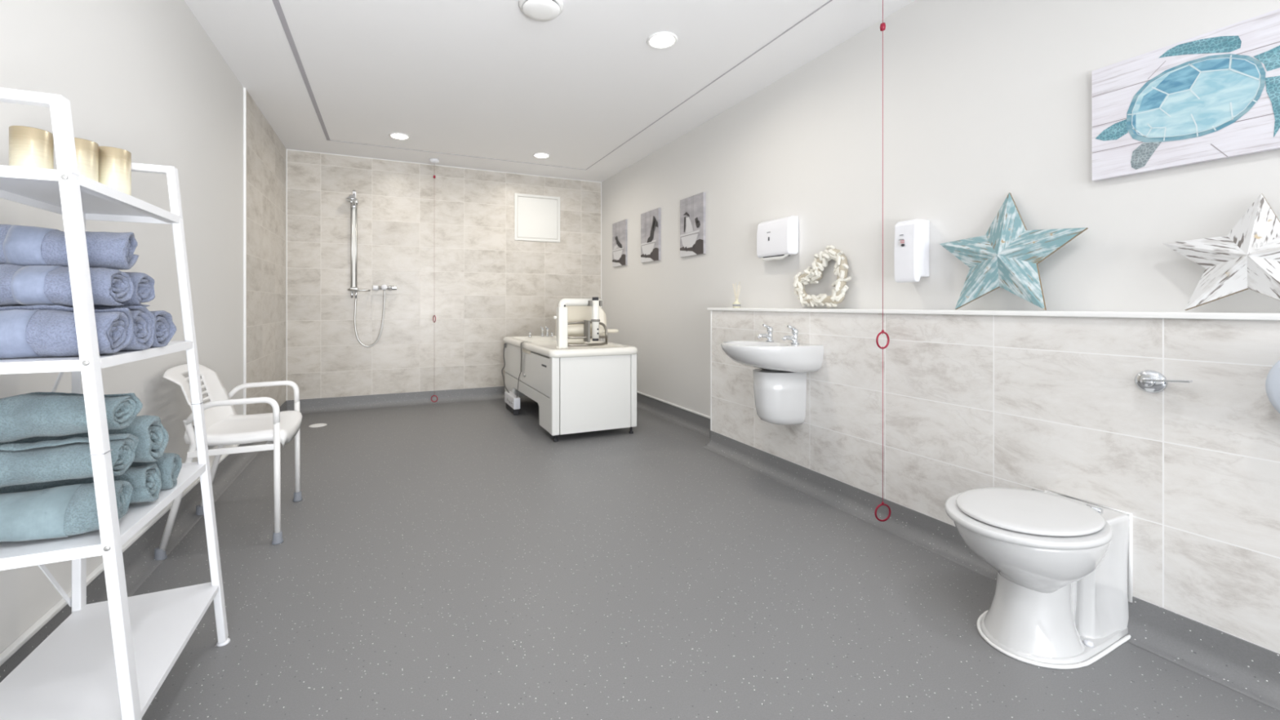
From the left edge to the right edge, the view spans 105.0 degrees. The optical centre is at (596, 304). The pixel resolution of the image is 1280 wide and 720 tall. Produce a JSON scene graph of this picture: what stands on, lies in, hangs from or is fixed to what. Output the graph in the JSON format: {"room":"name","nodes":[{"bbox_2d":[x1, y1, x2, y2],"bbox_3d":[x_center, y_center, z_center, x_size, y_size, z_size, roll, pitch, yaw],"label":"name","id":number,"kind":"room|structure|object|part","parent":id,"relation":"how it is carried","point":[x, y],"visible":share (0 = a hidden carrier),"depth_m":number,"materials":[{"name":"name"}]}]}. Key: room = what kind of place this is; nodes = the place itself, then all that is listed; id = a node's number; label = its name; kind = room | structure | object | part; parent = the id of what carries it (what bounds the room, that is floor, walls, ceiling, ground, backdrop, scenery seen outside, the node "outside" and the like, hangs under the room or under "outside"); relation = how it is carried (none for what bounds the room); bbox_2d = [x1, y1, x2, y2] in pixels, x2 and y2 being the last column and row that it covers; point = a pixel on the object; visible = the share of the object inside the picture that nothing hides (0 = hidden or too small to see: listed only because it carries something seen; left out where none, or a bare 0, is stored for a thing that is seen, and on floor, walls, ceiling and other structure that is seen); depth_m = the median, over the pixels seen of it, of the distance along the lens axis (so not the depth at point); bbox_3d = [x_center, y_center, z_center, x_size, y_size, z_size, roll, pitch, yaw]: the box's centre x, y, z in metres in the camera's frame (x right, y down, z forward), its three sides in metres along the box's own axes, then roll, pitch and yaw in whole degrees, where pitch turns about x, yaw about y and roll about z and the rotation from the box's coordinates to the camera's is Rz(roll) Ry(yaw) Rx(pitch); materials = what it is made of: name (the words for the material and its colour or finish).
{"room":"accessible bathroom","nodes":[
{"label":"accessible bathroom","id":0,"kind":"room"},
{"bbox_2d":[0,0,286,653],"bbox_3d":[-0.971,-0.217,-0.198,0.130,2.494,10.628,0,0,-23],"label":"wall","id":1,"kind":"structure","parent":0,"point":[144,78],"depth_m":2.18,"materials":[{"name":"paint"}]},
{"bbox_2d":[0,444,239,666],"bbox_3d":[-0.636,0.895,-0.827,0.020,0.015,8.968,0,0,-23],"label":"trim","id":2,"kind":"structure","parent":1,"relation":"attached to","point":[37,625],"depth_m":1.46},
{"bbox_2d":[0,400,287,682],"bbox_3d":[-0.887,0.966,-0.163,0.073,0.126,10.388,0,0,-23],"label":"baseboard","id":3,"kind":"structure","parent":1,"relation":"attached to","point":[139,562],"depth_m":1.96,"materials":[{"name":"plastic"}]},
{"bbox_2d":[243,87,246,414],"bbox_3d":[-2.381,-0.267,3.312,0.014,2.394,0.016,0,0,-23],"label":"trim","id":4,"kind":"structure","parent":1,"relation":"attached to","point":[244,89],"depth_m":3.30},
{"bbox_2d":[287,150,600,399],"bbox_3d":[-1.463,-0.217,5.295,3.243,2.494,0.120,0,0,-23],"label":"wall","id":5,"kind":"structure","parent":0,"point":[448,246],"depth_m":5.07,"materials":[{"name":"tile"}]},
{"bbox_2d":[286,149,287,400],"bbox_3d":[-2.921,-0.281,4.613,0.006,2.367,0.006,0,0,-23],"label":"trim","id":6,"kind":"structure","parent":5,"relation":"attached to","point":[286,149],"depth_m":4.61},
{"bbox_2d":[345,190,370,297],"bbox_3d":[-2.327,-0.588,4.774,0.217,1.046,0.171,0,0,-23],"label":"riser rail","id":7,"kind":"object","parent":5,"relation":"attached to","point":[353,201],"visible":1,"depth_m":4.78,"materials":[{"name":"metal"}]},
{"bbox_3d":[-2.374,-0.575,4.787,0.056,0.870,0.022,0,0,-23],"label":"rail","id":8,"kind":"part","parent":7,"relation":"part of","materials":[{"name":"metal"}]},
{"bbox_3d":[-2.355,-1.034,4.752,0.031,0.153,0.050,0,0,-23],"label":"handset handle","id":9,"kind":"part","parent":7,"relation":"part of","materials":[{"name":"silver metal"}]},
{"bbox_3d":[-2.313,-0.142,4.793,0.215,0.025,0.088,0,0,-43],"label":"soap dish arm","id":10,"kind":"part","parent":7,"relation":"part of","materials":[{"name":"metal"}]},
{"bbox_2d":[354,284,396,347],"bbox_3d":[-2.198,0.112,4.868,0.386,0.623,0.098,0,0,-23],"label":"shower mixer","id":11,"kind":"object","parent":5,"relation":"attached to","point":[375,287],"visible":1,"depth_m":4.86,"materials":[{"name":"silver metal"}]},
{"bbox_3d":[-2.198,-0.167,4.861,0.047,0.051,0.052,0,0,-23],"label":"temperature handle","id":12,"kind":"part","parent":11,"relation":"part of","materials":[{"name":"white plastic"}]},
{"bbox_3d":[-2.114,-0.172,4.869,0.056,0.056,0.036,0,0,-23],"label":"knob","id":13,"kind":"part","parent":11,"relation":"part of","materials":[{"name":"white plastic"}]},
{"bbox_3d":[-2.038,-0.167,4.928,0.045,0.043,0.044,0,0,-23],"label":"flow handle","id":14,"kind":"part","parent":11,"relation":"part of","materials":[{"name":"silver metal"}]},
{"bbox_2d":[286,386,527,413],"bbox_3d":[-1.427,0.966,5.210,3.243,0.126,0.065,0,0,-23],"label":"baseboard","id":15,"kind":"structure","parent":5,"relation":"attached to","point":[413,398],"depth_m":4.97,"materials":[{"name":"plastic"}]},
{"bbox_2d":[287,149,600,182],"bbox_3d":[-1.435,-1.461,5.240,3.233,0.006,0.004,0,0,-23],"label":"trim","id":16,"kind":"structure","parent":5,"relation":"attached to","point":[287,149],"depth_m":5.13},
{"bbox_2d":[514,192,559,242],"bbox_3d":[-0.670,-0.981,5.558,0.535,0.526,0.010,0,0,-23],"label":"access panel","id":17,"kind":"object","parent":5,"relation":"attached to","point":[539,219],"visible":1,"depth_m":5.55,"materials":[{"name":"plastic"}]},
{"bbox_2d":[600,182,601,341],"bbox_3d":[0.053,-0.281,5.865,0.006,2.367,0.005,0,0,-23],"label":"trim","id":18,"kind":"structure","parent":5,"relation":"attached to","point":[601,182],"depth_m":5.86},
{"bbox_2d":[184,0,915,182],"bbox_3d":[0.574,-1.524,0.452,3.483,0.120,10.628,0,0,-23],"label":"ceiling","id":19,"kind":"structure","parent":0,"point":[487,79],"depth_m":3.04,"materials":[{"name":"paint"}]},
{"bbox_2d":[272,0,330,140],"bbox_3d":[-0.460,-1.462,-0.224,0.028,0.003,9.945,0,0,-23],"label":"trim","id":20,"kind":"structure","parent":19,"relation":"attached to","point":[276,2],"depth_m":2.92,"materials":[{"name":"metal"}]},
{"bbox_2d":[388,132,409,139],"bbox_3d":[-1.711,-1.460,4.249,0.170,0.009,0.170,0,0,-23],"label":"recessed light","id":21,"kind":"object","parent":19,"relation":"in","point":[397,135],"visible":1,"depth_m":4.24,"materials":[{"name":"white"}]},
{"bbox_2d":[391,133,407,138],"bbox_3d":[-1.711,-1.461,4.249,0.132,0.003,0.132,0,0,-23],"label":"diffuser","id":22,"kind":"object","parent":21,"relation":"attached to","point":[393,135],"depth_m":4.24,"materials":[{"name":"white"}]},
{"bbox_2d":[429,158,439,402],"bbox_3d":[-1.642,-0.238,4.951,0.092,2.452,0.092,0,0,-23],"label":"pull cord","id":23,"kind":"object","parent":19,"relation":"hanging from","point":[431,160],"visible":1,"depth_m":4.94,"materials":[{"name":"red plastic"}]},
{"bbox_2d":[429,158,439,163],"bbox_3d":[-1.642,-1.446,4.951,0.092,0.036,0.092,0,0,-23],"label":"switch","id":24,"kind":"object","parent":23,"relation":"attached to","point":[432,160],"depth_m":4.92,"materials":[{"name":"white plastic"}]},
{"bbox_2d":[331,140,584,169],"bbox_3d":[-1.257,-1.462,4.832,2.480,0.003,0.006,0,0,-23],"label":"trim","id":25,"kind":"structure","parent":19,"relation":"attached to","point":[331,140],"depth_m":4.77,"materials":[{"name":"metal"}]},
{"bbox_2d":[519,0,563,21],"bbox_3d":[-0.270,-1.442,2.382,0.216,0.045,0.216,0,0,-23],"label":"ceiling vent","id":26,"kind":"object","parent":19,"relation":"in","point":[535,10],"visible":1,"depth_m":2.36,"materials":[{"name":"plastic"}]},
{"bbox_2d":[533,152,550,158],"bbox_3d":[-0.541,-1.460,4.799,0.170,0.009,0.170,0,0,-23],"label":"recessed light","id":27,"kind":"object","parent":19,"relation":"in","point":[539,155],"visible":1,"depth_m":4.79,"materials":[{"name":"white"}]},
{"bbox_2d":[534,153,548,157],"bbox_3d":[-0.541,-1.461,4.799,0.132,0.003,0.132,0,0,-23],"label":"diffuser","id":28,"kind":"object","parent":27,"relation":"attached to","point":[536,155],"depth_m":4.79,"materials":[{"name":"white"}]},
{"bbox_2d":[646,31,677,48],"bbox_3d":[0.362,-1.460,2.709,0.170,0.009,0.170,0,0,-23],"label":"recessed light","id":29,"kind":"object","parent":19,"relation":"in","point":[660,40],"visible":1,"depth_m":2.71,"materials":[{"name":"white"}]},
{"bbox_2d":[649,34,674,47],"bbox_3d":[0.362,-1.461,2.709,0.132,0.003,0.132,0,0,-23],"label":"diffuser","id":30,"kind":"object","parent":29,"relation":"attached to","point":[655,40],"depth_m":2.70,"materials":[{"name":"white"}]},
{"bbox_2d":[586,0,832,169],"bbox_3d":[1.809,-1.462,0.731,0.008,0.003,9.945,0,0,-23],"label":"trim","id":31,"kind":"structure","parent":19,"relation":"attached to","point":[829,1],"depth_m":3.04,"materials":[{"name":"metal"}]},
{"bbox_2d":[874,0,890,521],"bbox_3d":[1.298,-0.239,2.222,0.092,2.449,0.092,0,0,-23],"label":"pull cord","id":32,"kind":"object","parent":19,"relation":"hanging from","point":[882,26],"visible":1,"depth_m":2.22,"materials":[{"name":"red plastic"}]},
{"bbox_3d":[1.298,0.550,2.222,0.002,0.720,0.003,0,0,-23],"label":"cord","id":33,"kind":"part","parent":32,"relation":"part of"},
{"bbox_3d":[1.298,-0.649,2.222,0.002,1.569,0.003,0,0,-23],"label":"cord","id":34,"kind":"part","parent":32,"relation":"part of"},
{"bbox_2d":[132,396,1279,719],"bbox_3d":[0.574,1.090,0.452,3.483,0.120,10.628,0,0,-23],"label":"floor","id":35,"kind":"structure","parent":0,"point":[451,561],"depth_m":1.70,"materials":[{"name":"plastic"}]},
{"bbox_2d":[0,87,230,719],"bbox_3d":[-1.187,0.312,1.182,0.364,1.435,0.566,0,0,-23],"label":"shelf unit","id":36,"kind":"object","parent":35,"relation":"on","point":[109,660],"visible":0.89,"depth_m":1.08,"materials":[{"name":"metal"}]},
{"bbox_2d":[8,125,53,168],"bbox_3d":[-1.357,-0.339,1.176,0.070,0.158,0.070,0,0,-23],"label":"pillar candle","id":37,"kind":"object","parent":36,"relation":"on","point":[28,147],"visible":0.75,"depth_m":1.15,"materials":[{"name":"gold metal"}]},
{"bbox_2d":[0,306,134,358],"bbox_3d":[-1.166,0.055,0.987,0.326,0.104,0.125,0,0,-23],"label":"rolled towel","id":38,"kind":"object","parent":36,"relation":"on","point":[44,331],"visible":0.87,"depth_m":0.98,"materials":[{"name":"fabric"}]},
{"bbox_2d":[0,266,133,307],"bbox_3d":[-1.202,-0.037,1.029,0.329,0.091,0.106,0,0,-23],"label":"rolled towel","id":39,"kind":"object","parent":38,"relation":"on","point":[45,286],"visible":0.83,"depth_m":1.02,"materials":[{"name":"fabric"}]},
{"bbox_2d":[0,481,134,542],"bbox_3d":[-1.138,0.423,1.002,0.282,0.096,0.120,0,0,-23],"label":"rolled towel","id":40,"kind":"object","parent":36,"relation":"on","point":[71,509],"visible":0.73,"depth_m":0.98,"materials":[{"name":"fabric"}]},
{"bbox_2d":[0,435,139,485],"bbox_3d":[-1.153,0.328,1.031,0.279,0.092,0.095,0,0,-23],"label":"rolled towel","id":41,"kind":"object","parent":40,"relation":"on","point":[40,460],"visible":0.78,"depth_m":1.01,"materials":[{"name":"fabric"}]},
{"bbox_2d":[0,390,143,439],"bbox_3d":[-1.166,0.240,1.050,0.270,0.094,0.106,0,0,-23],"label":"rolled towel","id":42,"kind":"object","parent":41,"relation":"on","point":[24,416],"visible":0.77,"depth_m":1.03,"materials":[{"name":"fabric"}]},
{"bbox_3d":[-1.084,0.309,0.938,0.350,1.428,0.030,0,0,-23],"label":"frame","id":43,"kind":"part","parent":36,"relation":"part of","materials":[{"name":"wood"}]},
{"bbox_2d":[0,465,162,506],"bbox_3d":[-1.183,0.424,1.115,0.287,0.099,0.104,0,0,-23],"label":"rolled towel","id":44,"kind":"object","parent":36,"relation":"on","point":[146,481],"visible":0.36,"depth_m":1.13,"materials":[{"name":"fabric"}]},
{"bbox_2d":[0,415,169,463],"bbox_3d":[-1.196,0.324,1.146,0.287,0.104,0.117,0,0,-23],"label":"rolled towel","id":45,"kind":"object","parent":44,"relation":"on","point":[152,432],"visible":0.31,"depth_m":1.15,"materials":[{"name":"fabric"}]},
{"bbox_2d":[74,137,98,182],"bbox_3d":[-1.324,-0.339,1.252,0.070,0.158,0.070,0,0,-23],"label":"pillar candle","id":46,"kind":"object","parent":36,"relation":"on","point":[86,151],"visible":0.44,"depth_m":1.24,"materials":[{"name":"gold metal"}]},
{"bbox_2d":[31,305,154,350],"bbox_3d":[-1.212,0.054,1.093,0.328,0.106,0.107,0,0,-23],"label":"rolled towel","id":47,"kind":"object","parent":36,"relation":"on","point":[143,319],"visible":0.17,"depth_m":1.15,"materials":[{"name":"fabric"}]},
{"bbox_2d":[0,270,155,307],"bbox_3d":[-1.241,-0.036,1.135,0.317,0.100,0.100,0,0,-23],"label":"rolled towel","id":48,"kind":"object","parent":47,"relation":"on","point":[142,282],"visible":0.27,"depth_m":1.18,"materials":[{"name":"fabric"}]},
{"bbox_2d":[0,226,140,270],"bbox_3d":[-1.227,-0.119,1.076,0.328,0.101,0.111,0,0,-23],"label":"rolled towel","id":49,"kind":"object","parent":48,"relation":"on","point":[20,247],"visible":0.82,"depth_m":1.06,"materials":[{"name":"fabric"}]},
{"bbox_2d":[98,146,131,195],"bbox_3d":[-1.308,-0.339,1.325,0.070,0.158,0.070,0,0,-23],"label":"pillar candle","id":50,"kind":"object","parent":36,"relation":"on","point":[114,163],"visible":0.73,"depth_m":1.30,"materials":[{"name":"gold metal"}]},
{"bbox_3d":[-1.289,0.309,1.427,0.350,1.428,0.030,0,0,-23],"label":"frame","id":51,"kind":"part","parent":36,"relation":"part of","materials":[{"name":"wood"}]},
{"bbox_2d":[127,451,180,488],"bbox_3d":[-1.227,0.426,1.225,0.292,0.094,0.108,0,0,-23],"label":"rolled towel","id":52,"kind":"object","parent":36,"relation":"on","point":[168,465],"visible":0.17,"depth_m":1.24,"materials":[{"name":"fabric"}]},
{"bbox_2d":[146,307,177,346],"bbox_3d":[-1.240,0.058,1.192,0.320,0.099,0.104,0,0,-23],"label":"rolled towel","id":53,"kind":"object","parent":36,"relation":"on","point":[164,326],"visible":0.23,"depth_m":1.25,"materials":[{"name":"fabric"}]},
{"bbox_2d":[153,364,302,560],"bbox_3d":[-1.662,0.652,2.271,0.466,0.755,0.539,0,0,-23],"label":"chair","id":54,"kind":"object","parent":35,"relation":"on","point":[224,426],"visible":0.84,"depth_m":2.13,"materials":[{"name":"white plastic"}]},
{"bbox_3d":[-1.707,0.736,1.993,0.136,0.538,0.037,0,0,-18],"label":"leg","id":55,"kind":"part","parent":54,"relation":"part of","materials":[{"name":"metal"}]},
{"bbox_3d":[-1.795,0.421,2.215,0.177,0.293,0.472,0,0,-23],"label":"backrest","id":56,"kind":"part","parent":54,"relation":"part of","materials":[{"name":"plastic"}]},
{"bbox_3d":[-1.892,0.736,2.433,0.136,0.538,0.037,0,0,-28],"label":"leg","id":57,"kind":"part","parent":54,"relation":"part of","materials":[{"name":"metal"}]},
{"bbox_3d":[-1.725,0.618,2.244,0.020,0.020,0.495,0,0,-23],"label":"cross rail","id":58,"kind":"part","parent":54,"relation":"part of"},
{"bbox_3d":[-1.529,0.613,2.057,0.307,0.026,0.014,0,0,-23],"label":"rail","id":59,"kind":"part","parent":54,"relation":"part of","materials":[{"name":"metal"}]},
{"bbox_3d":[-1.528,0.456,2.059,0.335,0.119,0.025,0,0,-23],"label":"armrest","id":60,"kind":"part","parent":54,"relation":"part of","materials":[{"name":"plastic"}]},
{"bbox_3d":[-1.619,0.572,2.289,0.373,0.124,0.468,0,0,-23],"label":"seat","id":61,"kind":"part","parent":54,"relation":"part of","materials":[{"name":"plastic"}]},
{"bbox_3d":[-1.720,0.456,2.515,0.335,0.119,0.025,0,0,-23],"label":"armrest","id":62,"kind":"part","parent":54,"relation":"part of","materials":[{"name":"plastic"}]},
{"bbox_3d":[-1.383,0.757,2.119,0.027,0.495,0.025,0,0,-23],"label":"leg","id":63,"kind":"part","parent":54,"relation":"part of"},
{"bbox_3d":[-1.575,0.757,2.576,0.027,0.495,0.025,0,0,-23],"label":"leg","id":64,"kind":"part","parent":54,"relation":"part of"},
{"bbox_2d":[308,423,326,427],"bbox_3d":[-2.374,1.028,4.168,0.136,0.003,0.136,0,0,-23],"label":"floor drain","id":65,"kind":"object","parent":35,"relation":"on","point":[315,425],"visible":1,"depth_m":4.15,"materials":[{"name":"metal"}]},
{"bbox_2d":[501,325,637,441],"bbox_3d":[-0.347,0.630,4.519,0.788,0.801,1.696,0,0,-23],"label":"bath","id":66,"kind":"object","parent":35,"relation":"on","point":[575,389],"visible":0.97,"depth_m":3.81,"materials":[{"name":"plastic"}]},
{"bbox_3d":[-0.820,0.549,4.828,0.027,0.311,0.724,0,0,-23],"label":"panel","id":67,"kind":"part","parent":66,"relation":"part of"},
{"bbox_3d":[-0.641,0.683,5.277,0.650,0.579,0.026,0,0,-23],"label":"panel","id":68,"kind":"part","parent":66,"relation":"part of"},
{"bbox_3d":[-0.647,0.843,4.426,0.028,0.261,1.600,0,0,-23],"label":"panel","id":69,"kind":"part","parent":66,"relation":"part of","materials":[{"name":"plastic"}]},
{"bbox_3d":[-0.511,0.556,4.093,0.027,0.297,0.858,0,0,-23],"label":"panel","id":70,"kind":"part","parent":66,"relation":"part of","materials":[{"name":"plastic"}]},
{"bbox_2d":[540,325,544,336],"bbox_3d":[-0.588,0.285,5.253,0.050,0.111,0.040,0,0,-23],"label":"tap","id":71,"kind":"object","parent":66,"relation":"on","point":[542,329],"depth_m":5.24,"materials":[{"name":"silver metal"}]},
{"bbox_2d":[545,325,549,336],"bbox_3d":[-0.537,0.285,5.274,0.050,0.111,0.040,0,0,-23],"label":"tap","id":72,"kind":"object","parent":66,"relation":"on","point":[547,329],"depth_m":5.27,"materials":[{"name":"silver metal"}]},
{"bbox_3d":[-0.317,0.682,3.669,0.062,0.585,0.070,0,0,-23],"label":"corner post","id":73,"kind":"part","parent":66,"relation":"part of","materials":[{"name":"plastic"}]},
{"bbox_2d":[503,335,637,357],"bbox_3d":[-0.326,0.516,4.528,0.742,0.357,1.696,0,0,-23],"label":"rim","id":74,"kind":"object","parent":66,"relation":"in","point":[535,346],"depth_m":4.11,"materials":[{"name":"plastic"}]},
{"bbox_2d":[553,297,618,348],"bbox_3d":[-0.092,0.140,3.950,0.586,0.396,0.335,0,0,-23],"label":"seat","id":75,"kind":"object","parent":66,"relation":"attached to","point":[579,322],"visible":1,"depth_m":3.85,"materials":[{"name":"plastic"}]},
{"bbox_3d":[-0.270,0.178,3.792,0.076,0.317,0.076,0,0,-23],"label":"post","id":76,"kind":"part","parent":75,"relation":"part of","materials":[{"name":"plastic"}]},
{"bbox_2d":[568,324,583,334],"bbox_3d":[-0.179,0.202,3.939,0.175,0.080,0.080,0,0,-23],"label":"cushion","id":77,"kind":"object","parent":75,"relation":"on","point":[572,329],"depth_m":3.91,"materials":[{"name":"beige plastic"}]},
{"bbox_2d":[568,338,585,343],"bbox_3d":[-0.179,0.288,3.939,0.175,0.060,0.060,0,0,-23],"label":"cushion","id":78,"kind":"object","parent":75,"relation":"on","point":[570,340],"depth_m":3.92,"materials":[{"name":"beige plastic"}]},
{"bbox_3d":[-0.131,-0.004,3.850,0.360,0.088,0.060,0,0,-23],"label":"swing arm","id":79,"kind":"part","parent":75,"relation":"part of","materials":[{"name":"plastic"}]},
{"bbox_3d":[-0.074,0.317,3.901,0.373,0.027,0.069,0,0,-26],"label":"seat rail","id":80,"kind":"part","parent":75,"relation":"part of","materials":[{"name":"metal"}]},
{"bbox_3d":[-0.074,0.260,3.901,0.372,0.028,0.067,0,0,-26],"label":"seat rail","id":81,"kind":"part","parent":75,"relation":"part of","materials":[{"name":"metal"}]},
{"bbox_3d":[-0.082,0.229,3.931,0.372,0.193,0.030,0,0,-23],"label":"seat rail","id":82,"kind":"part","parent":75,"relation":"part of","materials":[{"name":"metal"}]},
{"bbox_2d":[590,325,603,335],"bbox_3d":[-0.006,0.215,4.011,0.100,0.080,0.080,0,0,-23],"label":"cushion","id":83,"kind":"object","parent":75,"relation":"on","point":[601,331],"depth_m":3.99,"materials":[{"name":"beige plastic"}]},
{"bbox_3d":[0.094,0.218,4.032,0.180,0.030,0.030,0,0,-23],"label":"armrest","id":84,"kind":"part","parent":75,"relation":"part of","materials":[{"name":"beige plastic"}]},
{"bbox_3d":[-0.006,0.681,3.780,0.588,0.583,0.026,0,0,-23],"label":"panel","id":85,"kind":"part","parent":66,"relation":"part of","materials":[{"name":"plastic"}]},
{"bbox_3d":[0.285,0.682,3.922,0.052,0.585,0.070,0,0,-23],"label":"corner post","id":86,"kind":"part","parent":66,"relation":"part of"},
{"bbox_2d":[944,487,1133,669],"bbox_3d":[1.361,0.823,1.518,0.594,0.414,0.362,0,0,-23],"label":"toilet","id":87,"kind":"object","parent":35,"relation":"on","point":[1064,565],"visible":1,"depth_m":1.44,"materials":[{"name":"white ceramic"}]},
{"bbox_3d":[1.299,0.646,1.492,0.460,0.021,0.362,0,0,-23],"label":"seat","id":88,"kind":"part","parent":87,"relation":"part of","materials":[{"name":"plastic"}]},
{"bbox_3d":[1.315,0.625,1.499,0.424,0.016,0.318,0,0,-23],"label":"lid","id":89,"kind":"part","parent":87,"relation":"part of","materials":[{"name":"plastic"}]},
{"bbox_2d":[601,0,1279,416],"bbox_3d":[2.124,-0.217,1.104,0.120,2.494,10.628,0,0,-23],"label":"wall","id":90,"kind":"structure","parent":0,"point":[984,101],"depth_m":2.27,"materials":[{"name":"paint"}]},
{"bbox_2d":[612,219,626,266],"bbox_3d":[0.249,-0.666,5.377,0.023,0.487,0.340,0,0,-23],"label":"print","id":91,"kind":"object","parent":90,"relation":"attached to","point":[619,228],"visible":1,"depth_m":5.34},
{"bbox_2d":[640,207,660,262],"bbox_3d":[0.517,-0.660,4.739,0.023,0.489,0.355,0,0,-23],"label":"print","id":92,"kind":"object","parent":90,"relation":"attached to","point":[650,220],"visible":1,"depth_m":4.71},
{"bbox_2d":[636,392,710,438],"bbox_3d":[0.498,0.965,4.731,0.065,0.129,2.440,0,0,-23],"label":"baseboard","id":93,"kind":"structure","parent":90,"relation":"attached to","point":[698,424],"depth_m":4.30,"materials":[{"name":"plastic"}]},
{"bbox_2d":[636,391,710,418],"bbox_3d":[0.520,0.892,4.744,0.014,0.015,2.434,0,0,-23],"label":"trim","id":94,"kind":"structure","parent":90,"relation":"attached to","point":[637,392],"depth_m":4.31,"materials":[{"name":"plastic"}]},
{"bbox_2d":[680,191,705,257],"bbox_3d":[0.795,-0.655,4.080,0.023,0.494,0.345,0,0,-23],"label":"print","id":95,"kind":"object","parent":90,"relation":"attached to","point":[692,209],"visible":1,"depth_m":4.06},
{"bbox_2d":[756,215,798,261],"bbox_3d":[1.153,-0.415,3.140,0.090,0.266,0.285,0,0,-23],"label":"paper towel dispenser","id":96,"kind":"object","parent":90,"relation":"attached to","point":[777,238],"visible":1,"depth_m":3.08,"materials":[{"name":"white plastic"}]},
{"bbox_2d":[760,254,788,261],"bbox_3d":[1.141,-0.297,3.141,0.040,0.028,0.225,0,0,-23],"label":"paper towel","id":97,"kind":"object","parent":96,"relation":"on","point":[765,257],"depth_m":3.14,"materials":[{"name":"paper"}]},
{"bbox_2d":[893,218,928,282],"bbox_3d":[1.488,-0.250,2.315,0.114,0.290,0.106,0,0,-23],"label":"soap dispenser","id":98,"kind":"object","parent":90,"relation":"attached to","point":[911,243],"visible":1,"depth_m":2.28,"materials":[{"name":"white plastic"}]},
{"bbox_2d":[1091,8,1279,181],"bbox_3d":[1.891,-0.637,1.474,0.024,0.392,0.600,0,0,-23],"label":"canvas","id":99,"kind":"object","parent":90,"relation":"attached to","point":[1215,95],"visible":1,"depth_m":1.53},
{"bbox_2d":[711,310,1279,653],"bbox_3d":[2.456,0.535,-0.080,0.187,0.990,7.948,0,0,-23],"label":"wall","id":100,"kind":"structure","parent":0,"point":[1055,404],"depth_m":1.67,"materials":[{"name":"tile"}]},
{"bbox_2d":[710,310,711,431],"bbox_3d":[0.828,0.476,3.546,0.006,0.872,0.010,0,0,-23],"label":"trim","id":101,"kind":"structure","parent":100,"relation":"attached to","point":[710,310],"depth_m":3.54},
{"bbox_2d":[720,324,823,425],"bbox_3d":[0.920,0.396,2.758,0.443,0.564,0.476,0,0,-23],"label":"basin","id":102,"kind":"object","parent":100,"relation":"attached to","point":[780,379],"visible":1,"depth_m":2.70,"materials":[{"name":"white ceramic"}]},
{"bbox_2d":[757,324,773,341],"bbox_3d":[0.998,0.166,2.897,0.112,0.104,0.044,0,0,-23],"label":"tap","id":103,"kind":"object","parent":102,"relation":"on","point":[770,330],"depth_m":2.89,"materials":[{"name":"silver metal"}]},
{"bbox_3d":[0.920,0.296,2.758,0.443,0.157,0.476,0,0,-23],"label":"basin bowl","id":104,"kind":"part","parent":102,"relation":"part of","materials":[{"name":"white ceramic"}]},
{"bbox_2d":[782,324,799,343],"bbox_3d":[1.074,0.166,2.716,0.112,0.104,0.044,0,0,-23],"label":"tap","id":105,"kind":"object","parent":102,"relation":"on","point":[794,331],"depth_m":2.71,"materials":[{"name":"silver metal"}]},
{"bbox_2d":[703,430,1279,711],"bbox_3d":[2.338,0.971,-0.126,0.065,0.117,7.954,0,0,-23],"label":"baseboard","id":106,"kind":"structure","parent":100,"relation":"attached to","point":[1252,670],"depth_m":1.53,"materials":[{"name":"plastic"}]},
{"bbox_2d":[706,307,1279,320],"bbox_3d":[2.443,0.033,-0.069,0.201,0.018,7.978,0,0,-23],"label":"ledge shelf","id":107,"kind":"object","parent":100,"relation":"on","point":[1174,315],"depth_m":1.71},
{"bbox_2d":[732,282,741,307],"bbox_3d":[0.981,-0.069,3.434,0.055,0.185,0.059,0,0,-23],"label":"reed diffuser","id":108,"kind":"object","parent":107,"relation":"on","point":[736,304],"visible":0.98,"depth_m":3.42,"materials":[{"name":"glass"}]},
{"bbox_2d":[733,298,740,307],"bbox_3d":[0.981,-0.007,3.434,0.054,0.062,0.054,0,0,-23],"label":"bottle","id":109,"kind":"object","parent":108,"relation":"attached to","point":[736,304],"depth_m":3.41,"materials":[{"name":"glass"}]},
{"bbox_2d":[792,244,851,307],"bbox_3d":[1.288,-0.160,2.822,0.097,0.356,0.405,0,0,-23],"label":"heart wreath","id":110,"kind":"object","parent":107,"relation":"on","point":[841,267],"visible":1,"depth_m":2.78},
{"bbox_2d":[940,192,1088,310],"bbox_3d":[1.633,-0.216,1.965,0.094,0.476,0.506,0,0,-23],"label":"star","id":111,"kind":"object","parent":107,"relation":"on","point":[1007,257],"visible":1,"depth_m":1.94,"materials":[{"name":"teal paint"}]},
{"bbox_2d":[1162,193,1279,310],"bbox_3d":[1.875,-0.148,1.397,0.088,0.346,0.367,0,0,-23],"label":"star","id":112,"kind":"object","parent":107,"relation":"on","point":[1248,257],"visible":1,"depth_m":1.41,"materials":[{"name":"white paint"}]},
{"bbox_2d":[1134,369,1192,393],"bbox_3d":[1.683,0.235,1.459,0.044,0.070,0.133,0,0,-17],"label":"flush lever","id":113,"kind":"object","parent":100,"relation":"attached to","point":[1148,380],"visible":1,"depth_m":1.48,"materials":[{"name":"silver metal"}]},
{"bbox_3d":[1.685,0.235,1.492,0.014,0.070,0.070,0,0,-23],"label":"wall plate","id":114,"kind":"part","parent":113,"relation":"part of","materials":[{"name":"silver metal"}]},
{"bbox_3d":[1.675,0.224,1.440,0.018,0.016,0.102,0,0,-18],"label":"lever arm","id":115,"kind":"part","parent":113,"relation":"part of","materials":[{"name":"silver metal"}]},
{"bbox_2d":[1265,360,1279,413],"bbox_3d":[1.777,0.205,1.151,0.109,0.230,0.230,0,0,-23],"label":"dispenser","id":116,"kind":"object","parent":100,"relation":"attached to","point":[1272,384],"visible":1,"depth_m":1.22,"materials":[{"name":"plastic"}]}
]}

